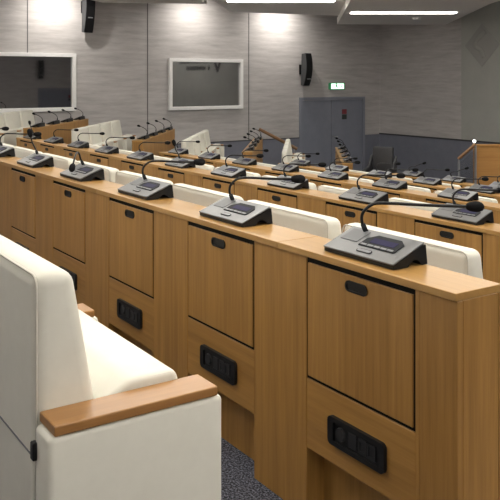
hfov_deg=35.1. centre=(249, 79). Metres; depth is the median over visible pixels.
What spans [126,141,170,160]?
console
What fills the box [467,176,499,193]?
console
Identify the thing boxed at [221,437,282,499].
floor
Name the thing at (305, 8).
ceiling panel
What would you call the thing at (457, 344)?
end panel
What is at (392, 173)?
countertop
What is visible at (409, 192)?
countertop
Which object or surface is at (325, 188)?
chair
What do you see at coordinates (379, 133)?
rail
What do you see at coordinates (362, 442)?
outlet
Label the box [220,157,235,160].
chair
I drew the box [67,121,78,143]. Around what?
panel
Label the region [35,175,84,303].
panel
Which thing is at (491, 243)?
panel
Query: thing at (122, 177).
chair
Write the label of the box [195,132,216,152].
chair
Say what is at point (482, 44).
wall emblem
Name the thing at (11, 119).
chair
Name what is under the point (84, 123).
panel
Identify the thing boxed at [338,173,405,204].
console
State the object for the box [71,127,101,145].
chair
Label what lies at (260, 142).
panel
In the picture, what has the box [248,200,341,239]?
chair
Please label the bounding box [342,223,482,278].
chair
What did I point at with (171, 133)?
panel
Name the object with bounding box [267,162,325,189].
console
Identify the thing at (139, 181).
speaker grille
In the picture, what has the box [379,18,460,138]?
wall
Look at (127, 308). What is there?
outlet
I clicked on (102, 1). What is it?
ceiling panel
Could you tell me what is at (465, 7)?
ceiling panel
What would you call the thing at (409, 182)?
countertop
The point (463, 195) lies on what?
console
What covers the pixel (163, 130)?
console
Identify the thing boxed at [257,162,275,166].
chair
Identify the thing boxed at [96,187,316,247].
countertop
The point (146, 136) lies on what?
console
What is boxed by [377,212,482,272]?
panel
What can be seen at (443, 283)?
desktop
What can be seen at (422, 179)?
console
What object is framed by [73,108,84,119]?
console
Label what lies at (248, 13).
joint
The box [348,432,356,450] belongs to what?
outlet
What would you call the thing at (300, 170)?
chair
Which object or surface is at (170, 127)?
console
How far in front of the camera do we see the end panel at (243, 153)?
11.55 m
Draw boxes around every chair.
[0,113,16,145]
[0,235,220,499]
[2,111,26,145]
[14,146,41,157]
[18,110,34,126]
[41,153,76,169]
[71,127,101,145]
[74,161,118,182]
[77,303,97,320]
[85,124,113,145]
[89,144,101,148]
[99,122,122,149]
[108,120,136,150]
[115,171,172,184]
[119,149,133,154]
[154,155,172,159]
[171,183,242,206]
[181,138,200,155]
[188,135,211,155]
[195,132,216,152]
[196,164,214,170]
[200,129,223,156]
[213,167,260,179]
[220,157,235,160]
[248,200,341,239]
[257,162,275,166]
[260,175,316,189]
[282,149,289,162]
[283,145,290,161]
[284,142,301,161]
[285,139,304,159]
[299,169,321,174]
[317,185,348,194]
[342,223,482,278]
[349,170,368,173]
[349,176,373,182]
[389,197,439,211]
[392,176,412,180]
[407,185,430,192]
[433,190,497,202]
[442,183,460,187]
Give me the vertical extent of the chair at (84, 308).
0.883 m
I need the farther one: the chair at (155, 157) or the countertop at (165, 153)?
the countertop at (165, 153)
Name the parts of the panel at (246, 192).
finger pull, door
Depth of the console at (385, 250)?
2.16 m
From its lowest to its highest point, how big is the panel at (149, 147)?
0.752 m
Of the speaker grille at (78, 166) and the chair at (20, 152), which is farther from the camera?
the chair at (20, 152)
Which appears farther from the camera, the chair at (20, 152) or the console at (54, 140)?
the console at (54, 140)
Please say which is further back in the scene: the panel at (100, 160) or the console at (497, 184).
the console at (497, 184)
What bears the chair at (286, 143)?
on the floor
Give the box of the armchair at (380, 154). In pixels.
[362,146,396,172]
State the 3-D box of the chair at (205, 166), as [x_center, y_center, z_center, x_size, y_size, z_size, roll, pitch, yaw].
[-0.361,1.187,7.081,0.366,0.901,0.707,0,0,-34]
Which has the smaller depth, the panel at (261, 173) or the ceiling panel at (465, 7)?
the panel at (261, 173)
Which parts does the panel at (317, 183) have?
door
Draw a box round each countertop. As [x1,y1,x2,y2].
[0,155,21,164]
[3,161,123,192]
[16,137,67,146]
[23,125,49,129]
[45,121,76,126]
[58,145,127,158]
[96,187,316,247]
[114,156,210,173]
[132,137,151,141]
[149,131,167,137]
[159,151,196,157]
[187,156,265,169]
[193,171,328,197]
[257,167,363,185]
[278,163,321,169]
[310,193,499,235]
[312,168,404,179]
[337,151,347,157]
[351,182,498,208]
[392,173,417,178]
[400,180,499,197]
[441,179,473,186]
[486,204,499,210]
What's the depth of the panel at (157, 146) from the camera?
12.43 m
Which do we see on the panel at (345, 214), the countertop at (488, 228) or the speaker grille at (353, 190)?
the countertop at (488, 228)
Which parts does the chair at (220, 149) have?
backrest, arm panel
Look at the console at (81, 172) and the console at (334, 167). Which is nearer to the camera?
the console at (81, 172)
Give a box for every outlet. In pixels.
[120,305,124,313]
[126,307,129,317]
[130,309,133,320]
[133,311,137,322]
[205,353,211,364]
[213,356,218,369]
[219,360,224,373]
[224,362,229,376]
[335,427,345,441]
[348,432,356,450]
[358,438,366,456]
[367,443,375,461]
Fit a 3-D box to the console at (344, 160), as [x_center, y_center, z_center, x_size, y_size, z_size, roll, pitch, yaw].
[1.477,1.138,12.142,0.167,0.203,0.282,0,0,4]
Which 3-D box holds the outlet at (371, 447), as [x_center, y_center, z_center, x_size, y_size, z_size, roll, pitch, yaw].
[0.314,0.963,2.042,0.004,0.040,0.032,0,0,-34]
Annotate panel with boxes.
[0,164,34,252]
[17,139,31,149]
[32,143,53,153]
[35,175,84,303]
[37,126,52,139]
[53,124,66,143]
[54,147,78,160]
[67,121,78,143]
[79,120,87,127]
[79,152,107,166]
[85,190,153,356]
[93,0,206,3]
[108,158,142,173]
[132,141,144,151]
[143,165,183,183]
[145,138,153,153]
[154,135,161,155]
[154,211,253,459]
[159,154,181,158]
[162,132,168,151]
[169,130,174,150]
[184,173,234,194]
[213,163,249,171]
[214,0,345,15]
[235,183,296,208]
[243,153,252,158]
[250,169,288,176]
[254,241,414,499]
[256,145,258,161]
[259,142,260,162]
[261,139,262,162]
[297,196,376,231]
[305,178,340,189]
[337,0,499,24]
[341,184,399,197]
[342,164,352,169]
[348,175,377,181]
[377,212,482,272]
[400,194,461,204]
[407,184,436,192]
[415,290,499,499]
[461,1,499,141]
[483,233,499,282]
[484,208,499,223]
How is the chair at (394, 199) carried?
on the floor
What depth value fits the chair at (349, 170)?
9.61 m
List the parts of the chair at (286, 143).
backrest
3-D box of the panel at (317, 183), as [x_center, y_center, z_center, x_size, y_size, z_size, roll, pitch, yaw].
[0.639,1.261,7.040,0.164,0.752,0.700,0,0,-34]
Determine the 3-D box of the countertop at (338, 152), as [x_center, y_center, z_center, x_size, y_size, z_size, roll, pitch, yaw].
[1.555,1.251,13.201,0.161,0.019,1.399,0,0,4]
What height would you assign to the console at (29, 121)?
0.204 m
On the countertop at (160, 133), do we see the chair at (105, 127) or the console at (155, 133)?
the console at (155, 133)
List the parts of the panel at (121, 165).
door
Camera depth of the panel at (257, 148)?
12.78 m
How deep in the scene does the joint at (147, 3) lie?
16.77 m
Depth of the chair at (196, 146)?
12.62 m
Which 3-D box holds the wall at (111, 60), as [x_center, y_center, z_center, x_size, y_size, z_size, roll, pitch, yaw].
[-3.759,0.410,15.800,17.310,4.820,0.150,0,0,-34]
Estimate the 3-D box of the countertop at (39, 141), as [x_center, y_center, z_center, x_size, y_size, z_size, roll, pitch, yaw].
[-2.301,0.687,8.772,0.161,0.019,1.395,0,0,-34]
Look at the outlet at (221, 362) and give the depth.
2.65 m
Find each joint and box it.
[27,0,27,52]
[147,3,147,131]
[248,13,248,139]
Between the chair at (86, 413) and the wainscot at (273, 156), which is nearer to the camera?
the chair at (86, 413)
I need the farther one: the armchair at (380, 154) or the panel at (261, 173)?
the armchair at (380, 154)
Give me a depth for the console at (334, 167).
9.17 m
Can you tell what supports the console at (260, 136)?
on the countertop
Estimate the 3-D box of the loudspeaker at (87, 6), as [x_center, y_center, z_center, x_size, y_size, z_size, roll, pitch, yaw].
[-3.265,-1.470,15.856,0.200,1.048,0.307,0,0,-40]
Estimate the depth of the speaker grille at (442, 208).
3.89 m
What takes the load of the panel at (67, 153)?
on the floor
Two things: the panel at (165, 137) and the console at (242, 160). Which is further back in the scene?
the panel at (165, 137)
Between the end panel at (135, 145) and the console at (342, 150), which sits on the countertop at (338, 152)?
the console at (342, 150)
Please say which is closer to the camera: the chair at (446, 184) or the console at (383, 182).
the console at (383, 182)
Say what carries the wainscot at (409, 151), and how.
attached to the wall at (420, 65)
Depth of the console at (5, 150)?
5.06 m
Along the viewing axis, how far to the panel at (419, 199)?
5.92 m
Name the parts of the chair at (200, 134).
backrest, seat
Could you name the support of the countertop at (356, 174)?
on the cabinet
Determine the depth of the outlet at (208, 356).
2.72 m
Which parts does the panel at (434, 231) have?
finger pull, door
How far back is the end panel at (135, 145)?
11.30 m
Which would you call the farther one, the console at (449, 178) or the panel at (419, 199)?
the console at (449, 178)
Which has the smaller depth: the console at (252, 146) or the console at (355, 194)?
the console at (355, 194)
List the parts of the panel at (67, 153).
door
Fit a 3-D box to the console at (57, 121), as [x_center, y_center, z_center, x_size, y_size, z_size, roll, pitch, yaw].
[-3.045,0.574,12.140,0.167,0.203,0.282,0,0,4]
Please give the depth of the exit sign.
19.56 m
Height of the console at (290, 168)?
0.146 m
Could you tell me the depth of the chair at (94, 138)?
12.38 m
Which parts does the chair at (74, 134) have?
backrest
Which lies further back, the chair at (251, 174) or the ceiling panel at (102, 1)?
the ceiling panel at (102, 1)
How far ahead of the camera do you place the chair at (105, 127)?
13.09 m
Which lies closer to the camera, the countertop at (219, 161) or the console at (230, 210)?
the console at (230, 210)
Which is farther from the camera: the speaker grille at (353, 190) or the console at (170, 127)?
the console at (170, 127)
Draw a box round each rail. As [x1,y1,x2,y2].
[176,137,299,144]
[379,133,499,143]
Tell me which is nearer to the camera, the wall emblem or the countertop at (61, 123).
the countertop at (61, 123)
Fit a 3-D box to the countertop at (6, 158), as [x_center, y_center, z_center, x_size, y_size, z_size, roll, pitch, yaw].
[-1.794,0.499,5.342,0.161,0.019,1.395,0,0,-34]
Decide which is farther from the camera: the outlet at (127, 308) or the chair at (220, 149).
the chair at (220, 149)
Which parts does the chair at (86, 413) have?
backrest, seat, armrest, arm panel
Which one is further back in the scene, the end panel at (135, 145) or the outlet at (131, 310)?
the end panel at (135, 145)
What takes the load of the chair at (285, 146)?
on the floor
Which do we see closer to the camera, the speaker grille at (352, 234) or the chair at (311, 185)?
the speaker grille at (352, 234)
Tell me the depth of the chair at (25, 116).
13.54 m
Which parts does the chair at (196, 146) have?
backrest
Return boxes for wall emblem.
[465,24,499,65]
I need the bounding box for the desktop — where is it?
[278,236,499,301]
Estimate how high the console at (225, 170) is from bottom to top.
0.146 m
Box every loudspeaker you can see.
[81,0,94,32]
[299,53,312,85]
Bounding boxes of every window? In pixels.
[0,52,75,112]
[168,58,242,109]
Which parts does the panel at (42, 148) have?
door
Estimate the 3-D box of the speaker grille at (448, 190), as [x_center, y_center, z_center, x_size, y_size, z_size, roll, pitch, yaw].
[1.476,0.819,5.844,0.054,0.022,0.070,0,0,-34]
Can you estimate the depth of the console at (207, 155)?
8.69 m
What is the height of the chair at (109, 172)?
0.901 m
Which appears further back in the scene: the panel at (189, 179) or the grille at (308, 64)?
the grille at (308, 64)
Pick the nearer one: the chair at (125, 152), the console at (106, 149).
the console at (106, 149)
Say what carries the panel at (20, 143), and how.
on the floor
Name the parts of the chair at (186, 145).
backrest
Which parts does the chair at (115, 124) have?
backrest, seat, arm panel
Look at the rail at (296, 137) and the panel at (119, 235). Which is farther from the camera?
the rail at (296, 137)
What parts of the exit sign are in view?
light panel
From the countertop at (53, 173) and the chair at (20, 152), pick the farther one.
the chair at (20, 152)
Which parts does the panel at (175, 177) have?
door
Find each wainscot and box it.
[175,138,298,164]
[365,134,378,167]
[379,134,492,182]
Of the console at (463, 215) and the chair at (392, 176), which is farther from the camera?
the chair at (392, 176)
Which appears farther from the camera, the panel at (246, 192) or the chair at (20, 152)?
the chair at (20, 152)
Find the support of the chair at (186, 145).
on the floor
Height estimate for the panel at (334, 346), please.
0.752 m
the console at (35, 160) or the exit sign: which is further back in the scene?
the exit sign
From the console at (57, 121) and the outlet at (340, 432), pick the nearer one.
the outlet at (340, 432)
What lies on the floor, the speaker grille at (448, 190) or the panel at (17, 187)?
the panel at (17, 187)
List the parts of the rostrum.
panel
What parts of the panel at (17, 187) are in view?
socket plate, socket panel, door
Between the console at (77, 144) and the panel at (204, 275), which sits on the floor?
the panel at (204, 275)
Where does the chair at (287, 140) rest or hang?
on the floor
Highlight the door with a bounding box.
[299,96,364,170]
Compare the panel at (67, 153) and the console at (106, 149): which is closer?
the console at (106, 149)
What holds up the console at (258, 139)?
on the countertop
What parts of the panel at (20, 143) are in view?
door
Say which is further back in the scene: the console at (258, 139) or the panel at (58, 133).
the console at (258, 139)
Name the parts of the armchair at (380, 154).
arm, backrest, arm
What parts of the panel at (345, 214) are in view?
finger pull, door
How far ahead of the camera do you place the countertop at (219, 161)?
8.29 m
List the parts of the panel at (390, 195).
door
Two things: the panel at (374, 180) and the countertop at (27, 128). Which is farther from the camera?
the countertop at (27, 128)
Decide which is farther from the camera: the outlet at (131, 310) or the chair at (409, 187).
the chair at (409, 187)
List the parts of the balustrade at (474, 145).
post, handrail, post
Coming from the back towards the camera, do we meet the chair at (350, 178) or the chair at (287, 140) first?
the chair at (287, 140)
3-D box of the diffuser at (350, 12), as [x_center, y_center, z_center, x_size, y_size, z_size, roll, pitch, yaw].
[2.930,-1.280,15.100,2.000,0.015,0.200,0,0,0]
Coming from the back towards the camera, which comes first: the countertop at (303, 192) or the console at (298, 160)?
the console at (298, 160)
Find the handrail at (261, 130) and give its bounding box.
[259,128,297,152]
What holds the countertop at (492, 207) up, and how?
on the panel at (496, 214)
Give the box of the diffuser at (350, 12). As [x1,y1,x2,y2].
[350,12,456,13]
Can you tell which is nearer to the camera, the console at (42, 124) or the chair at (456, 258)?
the chair at (456, 258)
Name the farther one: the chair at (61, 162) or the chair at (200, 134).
the chair at (200, 134)
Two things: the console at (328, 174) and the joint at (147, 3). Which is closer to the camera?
the console at (328, 174)
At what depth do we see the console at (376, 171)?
8.61 m
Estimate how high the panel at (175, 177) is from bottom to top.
0.752 m
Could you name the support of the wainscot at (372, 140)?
attached to the wall at (111, 60)
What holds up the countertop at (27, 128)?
on the panel at (47, 132)
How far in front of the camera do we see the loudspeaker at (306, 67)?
18.83 m
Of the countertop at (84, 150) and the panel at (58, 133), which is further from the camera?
the panel at (58, 133)
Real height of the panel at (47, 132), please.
0.752 m
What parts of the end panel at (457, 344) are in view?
post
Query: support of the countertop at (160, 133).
on the panel at (157, 146)
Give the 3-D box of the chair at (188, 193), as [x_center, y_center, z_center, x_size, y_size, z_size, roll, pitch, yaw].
[-0.086,0.999,3.998,0.366,0.901,0.707,0,0,-34]
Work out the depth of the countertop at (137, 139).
11.34 m
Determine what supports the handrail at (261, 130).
on the floor
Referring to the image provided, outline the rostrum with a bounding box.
[473,144,499,184]
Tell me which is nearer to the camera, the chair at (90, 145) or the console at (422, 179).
the console at (422, 179)
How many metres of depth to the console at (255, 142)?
12.57 m
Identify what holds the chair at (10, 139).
on the floor
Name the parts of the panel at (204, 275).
finger pull, socket plate, door, socket panel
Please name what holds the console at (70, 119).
on the countertop at (61, 123)
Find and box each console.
[0,132,41,156]
[16,129,53,167]
[23,120,41,138]
[31,113,44,126]
[44,129,78,143]
[46,111,59,124]
[60,151,104,181]
[61,109,72,121]
[67,132,104,147]
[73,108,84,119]
[94,136,134,153]
[117,158,205,199]
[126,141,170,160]
[137,125,148,138]
[147,122,157,135]
[155,120,165,132]
[163,118,172,129]
[164,139,195,168]
[168,140,199,154]
[198,144,231,159]
[199,175,305,226]
[210,154,263,177]
[232,149,268,165]
[243,136,254,149]
[247,133,256,146]
[250,130,259,142]
[252,128,261,139]
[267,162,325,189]
[271,154,310,171]
[289,153,319,165]
[317,161,359,179]
[324,201,483,269]
[325,157,357,171]
[337,140,346,152]
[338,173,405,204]
[339,144,348,156]
[341,147,351,161]
[367,162,400,177]
[372,168,418,189]
[403,162,425,176]
[413,168,449,185]
[431,188,499,224]
[437,177,488,200]
[442,167,468,182]
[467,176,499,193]
[489,177,499,187]
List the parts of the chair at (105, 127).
backrest, seat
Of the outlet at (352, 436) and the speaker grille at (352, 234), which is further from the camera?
the speaker grille at (352, 234)
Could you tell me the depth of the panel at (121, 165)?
6.80 m
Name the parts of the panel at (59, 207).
finger pull, socket plate, socket panel, door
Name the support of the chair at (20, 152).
on the floor
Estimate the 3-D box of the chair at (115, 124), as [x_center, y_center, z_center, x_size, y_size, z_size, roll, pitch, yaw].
[-2.250,1.174,13.838,0.366,0.926,0.797,0,0,4]
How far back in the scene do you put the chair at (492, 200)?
6.17 m
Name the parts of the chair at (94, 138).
backrest, seat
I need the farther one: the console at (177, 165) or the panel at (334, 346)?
the console at (177, 165)
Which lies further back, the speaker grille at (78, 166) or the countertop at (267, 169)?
the countertop at (267, 169)
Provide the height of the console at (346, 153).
0.203 m
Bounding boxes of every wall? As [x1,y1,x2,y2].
[0,0,378,143]
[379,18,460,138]
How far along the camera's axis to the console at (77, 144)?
7.93 m
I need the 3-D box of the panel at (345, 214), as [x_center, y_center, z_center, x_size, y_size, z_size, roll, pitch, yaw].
[0.538,1.073,4.518,0.164,0.752,0.700,0,0,-34]
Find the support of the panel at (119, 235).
on the floor
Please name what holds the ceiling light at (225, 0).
attached to the ceiling panel at (305, 8)
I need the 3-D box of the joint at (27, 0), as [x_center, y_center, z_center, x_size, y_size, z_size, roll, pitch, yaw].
[-4.319,0.260,15.334,0.022,4.320,0.006,0,0,-34]
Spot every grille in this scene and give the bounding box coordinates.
[75,164,84,169]
[130,178,146,185]
[214,198,235,207]
[304,53,312,85]
[341,228,370,241]
[347,188,361,193]
[441,207,454,210]
[444,188,455,192]
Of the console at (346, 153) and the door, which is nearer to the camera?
the console at (346, 153)
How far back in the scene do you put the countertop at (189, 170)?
6.27 m
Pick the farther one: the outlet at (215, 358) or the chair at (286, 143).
the chair at (286, 143)
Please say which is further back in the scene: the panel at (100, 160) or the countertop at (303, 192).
the panel at (100, 160)
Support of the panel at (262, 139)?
on the floor
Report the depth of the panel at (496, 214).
5.36 m
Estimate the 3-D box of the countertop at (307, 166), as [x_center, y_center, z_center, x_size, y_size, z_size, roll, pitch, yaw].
[0.615,1.063,9.754,0.161,0.019,0.695,0,0,-34]
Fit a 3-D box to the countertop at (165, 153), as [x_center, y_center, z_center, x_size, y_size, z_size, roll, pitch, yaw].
[-0.839,0.875,9.258,0.161,0.019,0.695,0,0,-34]
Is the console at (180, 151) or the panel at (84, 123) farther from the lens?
the panel at (84, 123)
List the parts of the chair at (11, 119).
backrest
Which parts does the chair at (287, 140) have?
backrest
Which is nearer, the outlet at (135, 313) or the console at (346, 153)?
the outlet at (135, 313)
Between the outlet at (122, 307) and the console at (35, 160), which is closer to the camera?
the outlet at (122, 307)
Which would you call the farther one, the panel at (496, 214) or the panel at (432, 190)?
the panel at (432, 190)
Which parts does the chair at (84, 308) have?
armrest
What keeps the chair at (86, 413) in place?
on the floor
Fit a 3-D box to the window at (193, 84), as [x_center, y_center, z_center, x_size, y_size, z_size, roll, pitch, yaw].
[-0.958,0.092,17.540,1.900,1.125,0.069,0,0,-34]
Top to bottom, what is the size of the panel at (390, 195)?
0.752 m
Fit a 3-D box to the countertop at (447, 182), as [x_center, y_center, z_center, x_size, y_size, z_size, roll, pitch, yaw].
[2.668,1.251,9.355,0.161,0.019,1.399,0,0,-34]
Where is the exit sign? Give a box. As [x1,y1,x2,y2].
[329,83,344,89]
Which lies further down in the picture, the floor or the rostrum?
the floor
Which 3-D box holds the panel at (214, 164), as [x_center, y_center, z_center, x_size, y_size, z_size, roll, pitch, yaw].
[-0.139,1.261,8.204,0.164,0.752,0.700,0,0,-34]
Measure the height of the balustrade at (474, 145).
1.445 m
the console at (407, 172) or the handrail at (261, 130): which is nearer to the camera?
the console at (407, 172)
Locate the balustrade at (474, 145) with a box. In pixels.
[457,140,476,183]
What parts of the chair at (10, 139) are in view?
backrest, seat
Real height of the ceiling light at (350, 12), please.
0.027 m
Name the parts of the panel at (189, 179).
door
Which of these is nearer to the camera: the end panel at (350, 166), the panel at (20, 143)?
the panel at (20, 143)
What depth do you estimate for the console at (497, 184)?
9.13 m
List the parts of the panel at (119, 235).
socket plate, finger pull, door, socket panel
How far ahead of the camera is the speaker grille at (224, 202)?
2.84 m
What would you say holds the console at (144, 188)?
on the countertop at (268, 234)
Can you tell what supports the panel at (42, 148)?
on the floor
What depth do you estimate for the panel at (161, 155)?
9.32 m
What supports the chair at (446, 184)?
on the floor
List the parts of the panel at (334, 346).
finger pull, socket plate, socket panel, door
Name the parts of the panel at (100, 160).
door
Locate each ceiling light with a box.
[225,0,335,1]
[349,11,458,13]
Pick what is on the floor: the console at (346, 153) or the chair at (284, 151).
the chair at (284, 151)
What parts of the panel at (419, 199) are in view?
door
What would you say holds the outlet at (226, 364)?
attached to the panel at (204, 275)
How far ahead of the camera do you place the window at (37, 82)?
15.42 m
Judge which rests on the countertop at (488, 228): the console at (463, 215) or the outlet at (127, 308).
the console at (463, 215)
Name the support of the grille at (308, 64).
attached to the loudspeaker at (306, 67)

